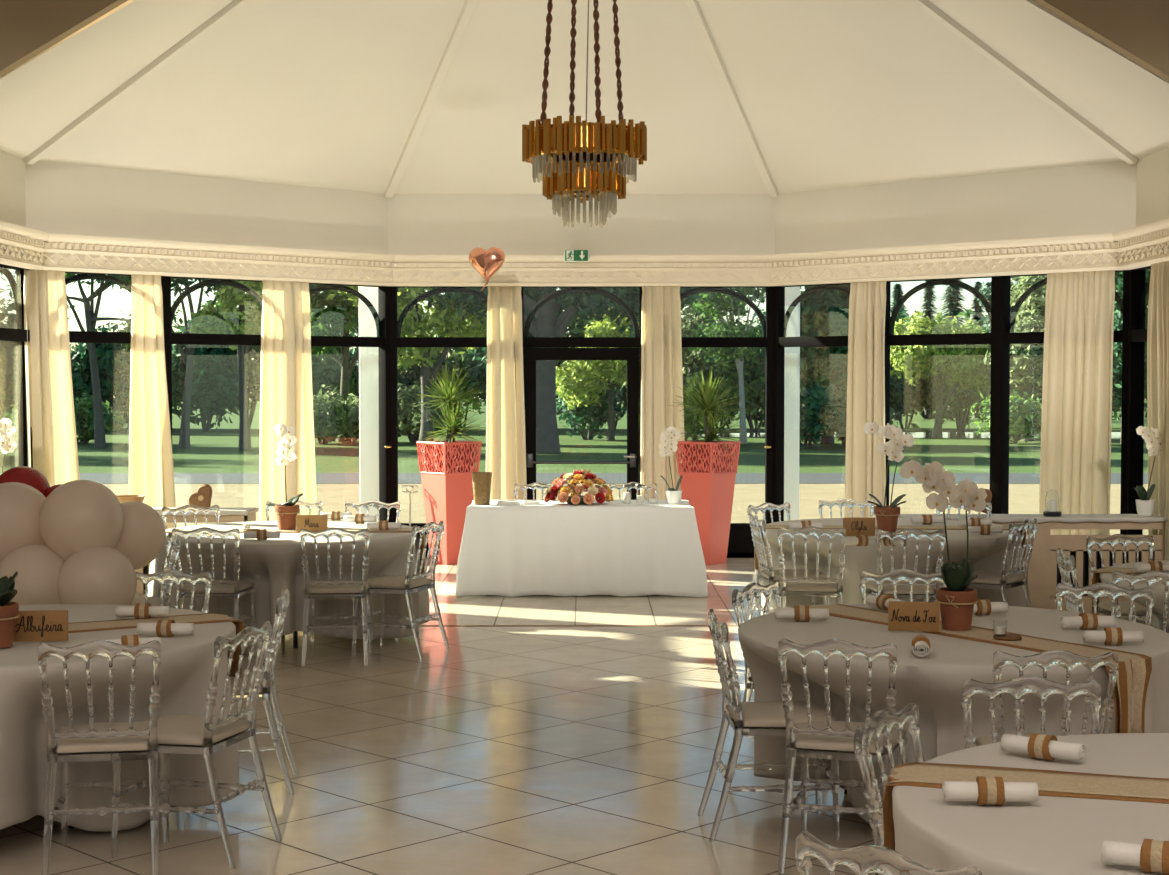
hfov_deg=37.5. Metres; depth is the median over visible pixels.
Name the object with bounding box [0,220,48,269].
trim
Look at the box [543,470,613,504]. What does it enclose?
flower arrangement
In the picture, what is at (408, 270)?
trim
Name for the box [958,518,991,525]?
rolled napkin
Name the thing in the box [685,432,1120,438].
path
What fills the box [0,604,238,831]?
tablecloth
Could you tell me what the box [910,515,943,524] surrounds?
rolled napkin
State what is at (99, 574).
balloon
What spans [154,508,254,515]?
cloth
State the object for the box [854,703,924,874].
chair
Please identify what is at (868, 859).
chair
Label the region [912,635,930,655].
rolled napkin
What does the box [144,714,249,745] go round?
seat cushion
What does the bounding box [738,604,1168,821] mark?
tablecloth
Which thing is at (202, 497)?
heart
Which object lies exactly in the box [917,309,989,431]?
shrub
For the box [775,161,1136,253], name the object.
wall
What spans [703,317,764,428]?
shrub
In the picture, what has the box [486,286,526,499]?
curtain
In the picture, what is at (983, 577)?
seat cushion
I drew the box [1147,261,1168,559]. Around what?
curtain
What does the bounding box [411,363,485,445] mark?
yucca
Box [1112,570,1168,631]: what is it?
chair
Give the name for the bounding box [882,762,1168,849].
table runner
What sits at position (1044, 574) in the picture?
base cabinet
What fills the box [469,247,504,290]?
heart balloon
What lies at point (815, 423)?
shrub
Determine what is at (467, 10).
trim
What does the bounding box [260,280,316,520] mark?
curtain
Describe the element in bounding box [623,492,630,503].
glass
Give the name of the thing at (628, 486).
chair
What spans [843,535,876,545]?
rolled napkin
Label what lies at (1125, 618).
seat cushion
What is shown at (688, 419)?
shrub
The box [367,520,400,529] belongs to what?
rolled napkin
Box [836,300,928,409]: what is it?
shrub
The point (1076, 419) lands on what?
curtain
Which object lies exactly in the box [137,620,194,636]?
rolled napkin
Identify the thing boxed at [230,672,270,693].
seat cushion
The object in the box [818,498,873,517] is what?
chair
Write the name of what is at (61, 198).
wall
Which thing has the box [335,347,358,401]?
shrub
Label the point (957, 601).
potted orchid
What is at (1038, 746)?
rolled napkin
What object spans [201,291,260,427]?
shrub
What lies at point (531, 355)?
door
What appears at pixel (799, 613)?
rolled napkin
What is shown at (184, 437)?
broadleaf tree
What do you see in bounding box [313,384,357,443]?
shrub
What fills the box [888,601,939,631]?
name card
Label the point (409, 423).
shrub
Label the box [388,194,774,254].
wall
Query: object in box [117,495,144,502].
wooden bowl
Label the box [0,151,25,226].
wall
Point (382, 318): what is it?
window
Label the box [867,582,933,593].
seat cushion
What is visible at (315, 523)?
name card
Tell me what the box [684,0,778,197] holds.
trim
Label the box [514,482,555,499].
chair
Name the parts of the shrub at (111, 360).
stem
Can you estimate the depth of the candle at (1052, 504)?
13.52 m
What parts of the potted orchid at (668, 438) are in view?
flower, flower, flower, flower, flower, flower, flower, flower, pot, flower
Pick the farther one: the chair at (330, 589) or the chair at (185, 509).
the chair at (185, 509)
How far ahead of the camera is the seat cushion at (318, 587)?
11.03 m
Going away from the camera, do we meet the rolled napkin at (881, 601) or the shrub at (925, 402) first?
the rolled napkin at (881, 601)
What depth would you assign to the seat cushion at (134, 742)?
6.41 m
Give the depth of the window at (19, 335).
14.54 m
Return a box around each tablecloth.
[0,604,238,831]
[148,520,429,646]
[455,500,707,596]
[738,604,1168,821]
[761,518,1026,613]
[892,733,1168,874]
[1099,560,1168,632]
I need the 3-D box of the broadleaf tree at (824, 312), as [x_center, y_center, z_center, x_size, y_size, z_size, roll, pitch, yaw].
[7.053,-2.836,49.880,3.905,6.097,2.765,0,2,-5]
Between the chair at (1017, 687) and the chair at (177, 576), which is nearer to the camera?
the chair at (1017, 687)
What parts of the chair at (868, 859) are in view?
leg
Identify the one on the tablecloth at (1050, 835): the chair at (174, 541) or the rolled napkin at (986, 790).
the rolled napkin at (986, 790)
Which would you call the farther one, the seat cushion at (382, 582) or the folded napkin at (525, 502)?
the folded napkin at (525, 502)
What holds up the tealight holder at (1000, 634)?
on the table runner at (1135, 669)
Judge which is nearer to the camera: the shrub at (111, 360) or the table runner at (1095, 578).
the table runner at (1095, 578)
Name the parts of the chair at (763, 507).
leg, rail, leg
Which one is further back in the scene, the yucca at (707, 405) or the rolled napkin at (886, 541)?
the yucca at (707, 405)
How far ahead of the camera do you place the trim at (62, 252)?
15.69 m
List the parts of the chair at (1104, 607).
leg, rail, seat frame, leg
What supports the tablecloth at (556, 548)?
on the head table
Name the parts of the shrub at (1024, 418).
stem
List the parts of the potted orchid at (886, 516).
flower, flower, flower, pot, flower stem, flower, flower stem, flower, flower, flower, flower, flower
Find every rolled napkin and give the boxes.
[106,635,160,645]
[115,603,170,618]
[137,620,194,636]
[244,529,279,539]
[320,511,351,519]
[344,514,375,522]
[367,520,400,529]
[775,605,828,620]
[789,520,822,528]
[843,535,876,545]
[865,594,903,609]
[873,536,907,545]
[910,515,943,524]
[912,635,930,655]
[942,776,1037,804]
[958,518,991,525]
[968,524,1002,534]
[973,599,1007,614]
[1001,733,1085,761]
[1059,613,1116,629]
[1082,627,1143,644]
[1101,838,1168,874]
[1132,561,1168,571]
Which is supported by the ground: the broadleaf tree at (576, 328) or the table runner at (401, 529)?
the broadleaf tree at (576, 328)
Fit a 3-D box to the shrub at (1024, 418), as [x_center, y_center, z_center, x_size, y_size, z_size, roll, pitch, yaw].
[12.415,-0.599,49.980,2.477,1.614,1.926,0,2,0]
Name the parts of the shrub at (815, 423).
stem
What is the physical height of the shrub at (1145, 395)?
5.391 m
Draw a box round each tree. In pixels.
[0,268,131,447]
[0,285,17,419]
[80,275,244,447]
[171,319,260,431]
[186,280,262,449]
[309,284,425,440]
[314,284,486,448]
[418,288,706,452]
[556,309,638,440]
[680,288,764,432]
[690,286,805,443]
[761,284,849,443]
[890,311,990,438]
[976,276,1025,403]
[980,275,1046,440]
[1112,269,1150,443]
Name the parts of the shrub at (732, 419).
stem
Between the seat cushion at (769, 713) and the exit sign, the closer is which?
the seat cushion at (769, 713)
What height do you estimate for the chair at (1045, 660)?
0.883 m
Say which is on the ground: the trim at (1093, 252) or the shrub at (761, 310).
the shrub at (761, 310)
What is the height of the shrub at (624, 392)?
6.024 m
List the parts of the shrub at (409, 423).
stem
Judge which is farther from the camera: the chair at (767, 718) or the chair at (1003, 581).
the chair at (1003, 581)
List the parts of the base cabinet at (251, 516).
panel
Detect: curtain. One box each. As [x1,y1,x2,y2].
[24,269,79,486]
[128,274,176,527]
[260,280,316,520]
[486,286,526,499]
[640,286,684,499]
[845,281,885,517]
[1039,270,1114,534]
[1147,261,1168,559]
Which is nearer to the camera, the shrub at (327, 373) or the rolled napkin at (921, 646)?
the rolled napkin at (921, 646)
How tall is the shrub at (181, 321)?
4.831 m
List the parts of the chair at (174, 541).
leg, leg, rail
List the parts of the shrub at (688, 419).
stem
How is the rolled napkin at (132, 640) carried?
on the tablecloth at (186, 666)
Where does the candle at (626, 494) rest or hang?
on the glass at (626, 494)
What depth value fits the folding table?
11.65 m
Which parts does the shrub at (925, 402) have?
stem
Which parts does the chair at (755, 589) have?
leg, rail, leg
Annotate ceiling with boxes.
[0,0,1168,193]
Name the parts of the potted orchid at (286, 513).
flower, flower, flower, flower, flower, flower stem, pot, flower, flower, flower, flower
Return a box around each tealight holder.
[243,524,256,530]
[993,620,1021,640]
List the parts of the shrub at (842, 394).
stem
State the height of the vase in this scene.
0.270 m
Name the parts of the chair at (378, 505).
rail, leg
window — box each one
[0,264,32,467]
[65,271,390,521]
[385,286,772,557]
[772,270,1128,534]
[1126,266,1150,534]
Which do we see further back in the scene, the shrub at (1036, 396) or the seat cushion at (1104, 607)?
the shrub at (1036, 396)
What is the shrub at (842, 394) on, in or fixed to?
on the ground
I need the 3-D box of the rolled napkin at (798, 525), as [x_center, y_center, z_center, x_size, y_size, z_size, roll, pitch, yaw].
[1.556,0.619,12.082,0.240,0.072,0.072,0,2,-6]
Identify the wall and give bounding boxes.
[0,0,1168,81]
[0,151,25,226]
[25,161,387,253]
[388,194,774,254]
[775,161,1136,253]
[1136,148,1168,226]
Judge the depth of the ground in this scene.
38.89 m
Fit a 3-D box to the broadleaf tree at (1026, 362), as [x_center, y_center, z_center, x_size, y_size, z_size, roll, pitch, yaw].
[14.089,-2.573,52.032,4.111,5.413,2.748,0,2,-5]
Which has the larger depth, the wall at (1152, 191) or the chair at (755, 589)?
the wall at (1152, 191)
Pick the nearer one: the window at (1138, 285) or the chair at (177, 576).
the chair at (177, 576)
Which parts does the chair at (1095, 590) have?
leg, rail, leg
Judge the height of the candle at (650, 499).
0.029 m
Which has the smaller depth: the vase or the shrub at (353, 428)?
the vase
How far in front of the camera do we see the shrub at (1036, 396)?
64.85 m
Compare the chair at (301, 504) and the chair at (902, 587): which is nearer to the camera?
the chair at (902, 587)
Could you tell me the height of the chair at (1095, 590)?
0.883 m
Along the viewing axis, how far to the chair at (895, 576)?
8.58 m
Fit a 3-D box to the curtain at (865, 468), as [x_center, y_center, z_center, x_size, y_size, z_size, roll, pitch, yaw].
[2.715,-0.146,16.448,0.460,2.757,0.119,2,3,45]
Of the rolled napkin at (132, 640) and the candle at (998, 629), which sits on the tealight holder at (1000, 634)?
the candle at (998, 629)
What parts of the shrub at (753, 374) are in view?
stem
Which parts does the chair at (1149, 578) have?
leg, rail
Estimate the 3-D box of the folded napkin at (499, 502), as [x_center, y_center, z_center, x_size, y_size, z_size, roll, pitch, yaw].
[-0.648,0.546,14.579,0.200,0.035,0.140,0,2,-6]
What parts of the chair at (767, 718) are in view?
leg, rail, leg, rail, seat frame, leg, leg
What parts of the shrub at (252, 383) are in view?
stem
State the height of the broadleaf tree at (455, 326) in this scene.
7.520 m
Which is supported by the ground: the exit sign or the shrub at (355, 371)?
the shrub at (355, 371)
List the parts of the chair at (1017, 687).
leg, rail, leg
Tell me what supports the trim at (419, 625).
on the floor
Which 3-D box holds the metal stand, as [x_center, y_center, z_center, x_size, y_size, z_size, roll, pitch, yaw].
[-1.718,0.853,16.942,0.260,0.765,0.260,0,2,0]
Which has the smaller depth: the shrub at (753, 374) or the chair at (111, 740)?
the chair at (111, 740)
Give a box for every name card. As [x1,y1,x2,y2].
[13,610,67,641]
[296,515,327,532]
[843,517,874,535]
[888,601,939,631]
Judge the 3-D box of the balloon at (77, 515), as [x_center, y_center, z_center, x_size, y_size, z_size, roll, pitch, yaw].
[-2.527,0.438,8.652,0.416,0.452,0.416,0,2,0]
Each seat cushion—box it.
[56,722,157,752]
[140,596,164,605]
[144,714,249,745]
[184,580,254,592]
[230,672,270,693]
[310,581,370,593]
[367,576,431,588]
[727,700,834,726]
[761,569,825,580]
[779,579,842,591]
[795,721,906,752]
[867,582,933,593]
[971,571,1024,583]
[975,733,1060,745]
[1098,601,1146,614]
[1120,617,1152,626]
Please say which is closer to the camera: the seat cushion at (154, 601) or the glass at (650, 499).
the seat cushion at (154, 601)
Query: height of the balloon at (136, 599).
0.271 m
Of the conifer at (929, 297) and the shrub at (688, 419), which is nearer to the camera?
the shrub at (688, 419)
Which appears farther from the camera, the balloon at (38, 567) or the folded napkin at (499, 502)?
the folded napkin at (499, 502)
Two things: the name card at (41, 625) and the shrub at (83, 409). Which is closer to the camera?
the name card at (41, 625)
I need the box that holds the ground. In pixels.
[0,400,1147,534]
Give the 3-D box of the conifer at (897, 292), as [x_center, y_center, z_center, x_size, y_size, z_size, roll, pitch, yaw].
[13.814,-3.798,75.977,2.574,6.073,2.561,1,2,23]
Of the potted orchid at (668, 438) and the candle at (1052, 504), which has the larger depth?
the potted orchid at (668, 438)
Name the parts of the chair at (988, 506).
rail, leg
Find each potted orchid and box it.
[0,418,16,472]
[0,571,18,647]
[266,423,302,529]
[659,427,682,503]
[863,422,914,531]
[899,460,986,630]
[1134,426,1162,515]
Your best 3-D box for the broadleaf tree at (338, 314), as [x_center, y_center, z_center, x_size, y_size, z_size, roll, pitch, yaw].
[-6.848,-3.586,51.963,8.419,7.420,4.574,0,2,0]
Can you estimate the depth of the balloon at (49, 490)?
9.06 m
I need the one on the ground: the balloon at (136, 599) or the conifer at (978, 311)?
the conifer at (978, 311)
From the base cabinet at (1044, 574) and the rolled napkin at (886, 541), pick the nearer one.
the rolled napkin at (886, 541)
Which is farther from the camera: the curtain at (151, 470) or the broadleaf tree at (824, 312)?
the broadleaf tree at (824, 312)
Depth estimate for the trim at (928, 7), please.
14.08 m
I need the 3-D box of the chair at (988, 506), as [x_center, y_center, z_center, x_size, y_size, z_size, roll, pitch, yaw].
[2.832,0.934,13.160,0.442,0.883,0.536,1,2,30]
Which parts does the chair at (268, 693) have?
seat frame, leg, rail, leg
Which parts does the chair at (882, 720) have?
leg, rail, leg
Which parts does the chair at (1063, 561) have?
leg, rail, leg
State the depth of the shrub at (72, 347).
64.63 m
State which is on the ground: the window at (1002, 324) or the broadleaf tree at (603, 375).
the broadleaf tree at (603, 375)
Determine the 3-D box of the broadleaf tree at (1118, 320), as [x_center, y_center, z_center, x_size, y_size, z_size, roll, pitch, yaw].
[16.103,-3.037,49.923,3.793,6.495,2.851,0,2,-12]
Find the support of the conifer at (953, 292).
on the ground
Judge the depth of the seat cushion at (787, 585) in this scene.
11.13 m
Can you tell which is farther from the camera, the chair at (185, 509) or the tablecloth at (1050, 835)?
the chair at (185, 509)
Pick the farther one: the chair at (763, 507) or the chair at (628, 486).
the chair at (628, 486)
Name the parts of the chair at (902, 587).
leg, seat frame, rail, rail, leg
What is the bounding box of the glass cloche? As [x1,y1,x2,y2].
[1043,494,1061,516]
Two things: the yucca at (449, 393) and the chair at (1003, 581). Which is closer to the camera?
the chair at (1003, 581)
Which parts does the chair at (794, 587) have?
leg, seat frame, rail, rail, leg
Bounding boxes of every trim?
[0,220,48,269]
[24,0,250,164]
[42,233,394,285]
[384,0,477,197]
[393,255,769,285]
[419,625,737,625]
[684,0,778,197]
[768,233,1119,285]
[910,0,1137,164]
[1113,218,1168,269]
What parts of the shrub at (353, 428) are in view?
stem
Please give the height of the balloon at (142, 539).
0.369 m
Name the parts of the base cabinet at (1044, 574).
slotted panel, slotted panel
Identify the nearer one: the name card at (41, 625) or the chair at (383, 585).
the name card at (41, 625)
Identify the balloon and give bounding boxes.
[0,466,49,494]
[0,482,46,560]
[0,544,64,604]
[39,480,124,559]
[44,484,61,497]
[58,546,136,604]
[114,501,165,569]
[132,590,140,604]
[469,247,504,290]
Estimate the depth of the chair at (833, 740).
6.40 m
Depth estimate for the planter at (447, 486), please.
16.77 m
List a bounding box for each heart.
[187,484,211,506]
[981,489,991,513]
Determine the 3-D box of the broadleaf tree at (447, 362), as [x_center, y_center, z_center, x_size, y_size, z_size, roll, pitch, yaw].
[-5.967,-2.054,62.845,3.540,3.577,2.873,0,2,0]
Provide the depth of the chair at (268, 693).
7.58 m
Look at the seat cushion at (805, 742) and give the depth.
6.44 m
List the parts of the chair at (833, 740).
leg, leg, rail, rail, seat frame, leg, leg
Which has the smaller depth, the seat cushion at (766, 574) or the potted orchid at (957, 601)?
the potted orchid at (957, 601)
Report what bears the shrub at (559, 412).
on the ground
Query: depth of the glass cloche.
13.52 m
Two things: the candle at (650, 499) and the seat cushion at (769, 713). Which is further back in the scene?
the candle at (650, 499)
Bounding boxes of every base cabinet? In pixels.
[135,508,258,596]
[898,516,1165,611]
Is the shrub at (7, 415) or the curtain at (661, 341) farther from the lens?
the shrub at (7, 415)
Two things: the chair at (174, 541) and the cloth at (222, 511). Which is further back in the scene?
the cloth at (222, 511)
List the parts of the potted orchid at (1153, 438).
flower, pot, flower, flower stem, flower, flower, flower, flower, flower, flower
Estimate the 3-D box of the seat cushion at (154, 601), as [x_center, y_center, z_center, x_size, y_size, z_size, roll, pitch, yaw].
[-2.752,1.002,10.400,0.416,0.044,0.424,-1,2,-20]
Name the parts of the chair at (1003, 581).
seat frame, leg, rail, rail, leg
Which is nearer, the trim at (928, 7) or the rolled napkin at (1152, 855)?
the rolled napkin at (1152, 855)
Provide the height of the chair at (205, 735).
0.883 m
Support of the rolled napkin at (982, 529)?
on the tablecloth at (985, 552)
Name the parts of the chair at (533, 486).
rail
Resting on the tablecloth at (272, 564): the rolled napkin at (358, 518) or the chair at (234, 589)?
the rolled napkin at (358, 518)
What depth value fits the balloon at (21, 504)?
8.57 m
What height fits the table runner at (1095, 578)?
0.304 m
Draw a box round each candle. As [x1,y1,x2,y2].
[624,492,629,501]
[637,495,642,502]
[649,498,656,501]
[995,626,1005,633]
[1048,500,1056,510]
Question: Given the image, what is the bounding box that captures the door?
[524,348,638,499]
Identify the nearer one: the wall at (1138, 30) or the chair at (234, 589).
the chair at (234, 589)
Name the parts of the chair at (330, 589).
leg, leg, rail, rail, seat frame, leg, leg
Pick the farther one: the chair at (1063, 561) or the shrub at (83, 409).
the shrub at (83, 409)
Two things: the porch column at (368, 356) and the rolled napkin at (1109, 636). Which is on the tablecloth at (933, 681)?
the rolled napkin at (1109, 636)
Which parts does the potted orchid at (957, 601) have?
flower, flower, flower, flower, flower, flower, flower stem, flower, pot, flower, flower stem, flower, flower, flower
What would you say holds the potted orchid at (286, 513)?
on the table runner at (401, 529)
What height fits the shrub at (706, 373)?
4.406 m
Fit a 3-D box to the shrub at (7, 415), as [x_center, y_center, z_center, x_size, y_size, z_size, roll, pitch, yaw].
[-20.174,-2.709,62.886,3.507,4.874,2.815,0,2,0]
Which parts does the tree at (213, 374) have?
stem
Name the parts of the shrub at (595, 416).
stem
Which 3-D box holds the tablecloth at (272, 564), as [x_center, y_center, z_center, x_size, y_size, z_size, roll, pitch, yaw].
[-2.079,1.025,12.095,1.958,0.739,1.827,0,2,0]
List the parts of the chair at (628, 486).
rail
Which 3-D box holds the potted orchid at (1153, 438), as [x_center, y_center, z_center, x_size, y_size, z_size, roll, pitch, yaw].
[4.460,0.263,13.552,0.256,0.710,0.176,0,2,0]
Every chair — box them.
[38,640,169,874]
[111,621,281,868]
[130,569,211,612]
[140,533,180,607]
[162,504,219,528]
[172,527,255,652]
[230,587,297,794]
[265,500,322,520]
[300,528,372,666]
[345,500,400,521]
[352,520,449,658]
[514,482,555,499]
[609,482,657,499]
[698,609,839,841]
[727,580,827,791]
[745,502,790,618]
[748,514,828,619]
[777,526,845,607]
[778,638,907,874]
[795,831,981,874]
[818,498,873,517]
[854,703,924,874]
[859,569,945,603]
[866,528,944,601]
[936,502,991,519]
[961,675,1100,748]
[968,518,1037,607]
[975,650,1118,745]
[1055,583,1153,625]
[1056,548,1152,626]
[1086,534,1153,620]
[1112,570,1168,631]
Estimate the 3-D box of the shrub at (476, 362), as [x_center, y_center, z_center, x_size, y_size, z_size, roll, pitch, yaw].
[-2.862,-3.408,61.857,3.323,6.339,2.558,0,2,5]
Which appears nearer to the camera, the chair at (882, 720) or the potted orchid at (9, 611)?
the chair at (882, 720)
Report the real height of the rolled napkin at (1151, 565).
0.072 m
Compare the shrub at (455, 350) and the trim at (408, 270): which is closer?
the trim at (408, 270)
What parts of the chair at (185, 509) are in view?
leg, rail, leg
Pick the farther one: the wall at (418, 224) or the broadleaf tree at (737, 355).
the broadleaf tree at (737, 355)
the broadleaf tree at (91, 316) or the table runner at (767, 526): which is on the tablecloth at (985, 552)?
the table runner at (767, 526)
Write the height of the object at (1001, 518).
0.037 m
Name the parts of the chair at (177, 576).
rail, leg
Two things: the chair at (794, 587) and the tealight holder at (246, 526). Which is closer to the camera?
the chair at (794, 587)
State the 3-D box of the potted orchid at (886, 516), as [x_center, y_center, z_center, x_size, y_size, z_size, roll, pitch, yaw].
[2.100,0.270,11.971,0.347,0.765,0.195,0,2,-12]
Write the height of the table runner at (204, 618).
0.304 m
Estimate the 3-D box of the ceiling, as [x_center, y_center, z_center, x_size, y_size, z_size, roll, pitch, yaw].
[-0.030,-3.815,14.796,9.415,2.910,4.950,0,2,0]
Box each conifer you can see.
[890,283,906,419]
[920,281,938,418]
[938,279,972,417]
[970,281,988,417]
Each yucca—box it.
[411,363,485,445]
[668,367,746,448]
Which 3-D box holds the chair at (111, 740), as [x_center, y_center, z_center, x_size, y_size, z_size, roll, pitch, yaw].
[-1.813,1.175,6.537,0.442,0.883,0.536,0,2,-9]
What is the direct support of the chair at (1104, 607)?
on the floor
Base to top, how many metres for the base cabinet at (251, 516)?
0.775 m
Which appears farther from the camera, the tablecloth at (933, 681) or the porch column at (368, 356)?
the porch column at (368, 356)
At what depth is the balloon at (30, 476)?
9.04 m
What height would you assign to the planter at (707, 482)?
1.201 m
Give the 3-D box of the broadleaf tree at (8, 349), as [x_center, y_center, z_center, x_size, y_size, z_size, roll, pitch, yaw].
[-20.770,-2.747,60.900,3.662,5.093,2.908,0,2,0]
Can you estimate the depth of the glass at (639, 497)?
14.55 m
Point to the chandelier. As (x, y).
(584, 161)
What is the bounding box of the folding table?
[293,631,297,647]
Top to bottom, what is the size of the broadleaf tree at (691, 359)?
6.105 m
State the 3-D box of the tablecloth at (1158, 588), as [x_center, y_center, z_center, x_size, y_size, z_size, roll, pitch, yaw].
[3.778,1.116,9.327,1.886,0.719,1.916,0,2,0]
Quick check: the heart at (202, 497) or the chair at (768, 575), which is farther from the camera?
the heart at (202, 497)
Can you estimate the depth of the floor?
8.22 m
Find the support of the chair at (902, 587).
on the floor
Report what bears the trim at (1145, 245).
attached to the wall at (1152, 191)
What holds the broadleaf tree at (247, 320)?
on the ground
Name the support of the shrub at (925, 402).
on the ground
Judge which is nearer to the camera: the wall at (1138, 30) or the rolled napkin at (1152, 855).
the rolled napkin at (1152, 855)
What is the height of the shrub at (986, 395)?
4.568 m
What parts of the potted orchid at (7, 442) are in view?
flower, flower, flower, flower, flower, flower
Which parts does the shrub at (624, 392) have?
stem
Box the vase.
[472,472,491,504]
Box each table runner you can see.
[68,613,243,676]
[165,528,425,573]
[754,525,1026,569]
[794,604,1151,732]
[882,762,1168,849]
[1091,567,1168,614]
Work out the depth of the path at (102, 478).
33.48 m
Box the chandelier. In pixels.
[522,0,646,228]
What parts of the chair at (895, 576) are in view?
leg, rail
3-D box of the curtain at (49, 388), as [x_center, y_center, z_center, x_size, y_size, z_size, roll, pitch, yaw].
[-4.551,-0.082,14.684,0.115,2.757,0.524,2,3,44]
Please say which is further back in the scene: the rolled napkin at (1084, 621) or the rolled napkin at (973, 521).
the rolled napkin at (973, 521)
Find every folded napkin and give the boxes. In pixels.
[496,500,519,504]
[522,500,539,504]
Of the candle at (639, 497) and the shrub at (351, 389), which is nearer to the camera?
the candle at (639, 497)
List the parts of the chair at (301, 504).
leg, rail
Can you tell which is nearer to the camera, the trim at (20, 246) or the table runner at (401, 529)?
the table runner at (401, 529)
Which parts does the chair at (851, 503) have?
leg, rail, leg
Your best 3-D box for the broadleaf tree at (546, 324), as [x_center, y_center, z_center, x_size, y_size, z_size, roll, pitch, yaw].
[-0.395,-3.680,43.791,7.774,8.221,5.018,0,2,-7]
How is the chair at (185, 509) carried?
on the floor
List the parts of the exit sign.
doorway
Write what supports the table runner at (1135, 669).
on the tablecloth at (933, 681)
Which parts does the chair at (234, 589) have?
leg, leg, rail, rail, seat frame, leg, leg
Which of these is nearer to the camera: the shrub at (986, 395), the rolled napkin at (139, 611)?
the rolled napkin at (139, 611)
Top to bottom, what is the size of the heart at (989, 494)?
0.205 m
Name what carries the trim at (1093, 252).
attached to the wall at (1100, 198)
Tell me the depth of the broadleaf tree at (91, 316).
46.92 m
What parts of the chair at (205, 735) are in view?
leg, leg, seat frame, leg, rail, rail, leg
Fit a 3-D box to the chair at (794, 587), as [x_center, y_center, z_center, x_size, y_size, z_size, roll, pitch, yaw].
[1.485,1.003,11.275,0.442,0.883,0.536,0,2,7]
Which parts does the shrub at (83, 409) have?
stem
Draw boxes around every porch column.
[359,286,378,521]
[784,286,799,520]
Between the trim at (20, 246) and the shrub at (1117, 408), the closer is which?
the trim at (20, 246)
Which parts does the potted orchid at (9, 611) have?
pot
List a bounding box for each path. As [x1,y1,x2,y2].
[0,473,1147,483]
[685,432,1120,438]
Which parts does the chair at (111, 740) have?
leg, leg, rail, rail, seat frame, leg, leg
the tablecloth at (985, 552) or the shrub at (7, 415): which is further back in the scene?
the shrub at (7, 415)
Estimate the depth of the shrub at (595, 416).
52.59 m
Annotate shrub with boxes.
[4,343,78,420]
[70,310,131,430]
[70,343,78,370]
[73,393,126,443]
[111,301,183,428]
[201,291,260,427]
[311,347,354,407]
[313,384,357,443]
[316,393,359,442]
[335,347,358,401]
[349,311,433,398]
[398,381,453,443]
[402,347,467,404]
[433,310,486,427]
[460,305,535,402]
[532,288,570,414]
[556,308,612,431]
[556,383,626,439]
[607,382,626,429]
[682,316,723,421]
[683,367,730,440]
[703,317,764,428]
[711,319,765,431]
[751,308,840,415]
[762,378,845,447]
[807,379,898,446]
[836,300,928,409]
[890,310,934,428]
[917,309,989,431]
[963,326,1022,419]
[970,389,1041,443]
[1031,387,1041,411]
[1112,397,1146,419]
[1121,375,1146,417]
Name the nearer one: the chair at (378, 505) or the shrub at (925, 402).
the chair at (378, 505)
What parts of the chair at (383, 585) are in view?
leg, leg, seat frame, leg, rail, rail, leg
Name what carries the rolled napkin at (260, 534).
on the tablecloth at (272, 564)
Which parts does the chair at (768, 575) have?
leg, rail, rail, seat frame, leg, leg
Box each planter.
[416,440,481,564]
[676,440,740,564]
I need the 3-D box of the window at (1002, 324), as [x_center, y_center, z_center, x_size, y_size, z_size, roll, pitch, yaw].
[3.297,-0.127,16.025,3.900,2.790,0.125,2,3,45]
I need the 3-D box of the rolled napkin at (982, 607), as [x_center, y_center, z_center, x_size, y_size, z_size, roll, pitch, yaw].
[1.810,0.773,7.830,0.240,0.072,0.072,0,2,-10]
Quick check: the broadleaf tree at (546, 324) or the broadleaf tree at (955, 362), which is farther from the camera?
the broadleaf tree at (955, 362)
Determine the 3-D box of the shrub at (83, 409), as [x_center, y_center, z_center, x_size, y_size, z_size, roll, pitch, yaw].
[-14.468,-0.544,49.874,2.550,1.515,2.133,0,2,0]
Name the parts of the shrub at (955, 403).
stem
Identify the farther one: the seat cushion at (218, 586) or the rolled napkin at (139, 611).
the seat cushion at (218, 586)
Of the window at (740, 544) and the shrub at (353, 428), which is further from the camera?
the shrub at (353, 428)
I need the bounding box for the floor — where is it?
[0,558,1105,874]
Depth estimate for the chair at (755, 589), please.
7.95 m
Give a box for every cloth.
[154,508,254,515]
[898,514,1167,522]
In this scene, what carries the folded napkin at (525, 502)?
on the tablecloth at (556, 548)
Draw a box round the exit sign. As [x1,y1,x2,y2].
[564,249,588,261]
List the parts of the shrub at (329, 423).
stem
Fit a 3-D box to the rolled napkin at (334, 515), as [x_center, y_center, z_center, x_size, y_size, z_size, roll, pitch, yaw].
[-1.869,0.588,12.939,0.240,0.072,0.072,0,2,-5]
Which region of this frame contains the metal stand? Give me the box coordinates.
[402,485,417,525]
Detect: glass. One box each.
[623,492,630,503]
[636,494,643,502]
[648,498,657,503]
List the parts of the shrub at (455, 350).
stem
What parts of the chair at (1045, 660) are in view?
leg, rail, leg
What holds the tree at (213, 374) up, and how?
on the ground

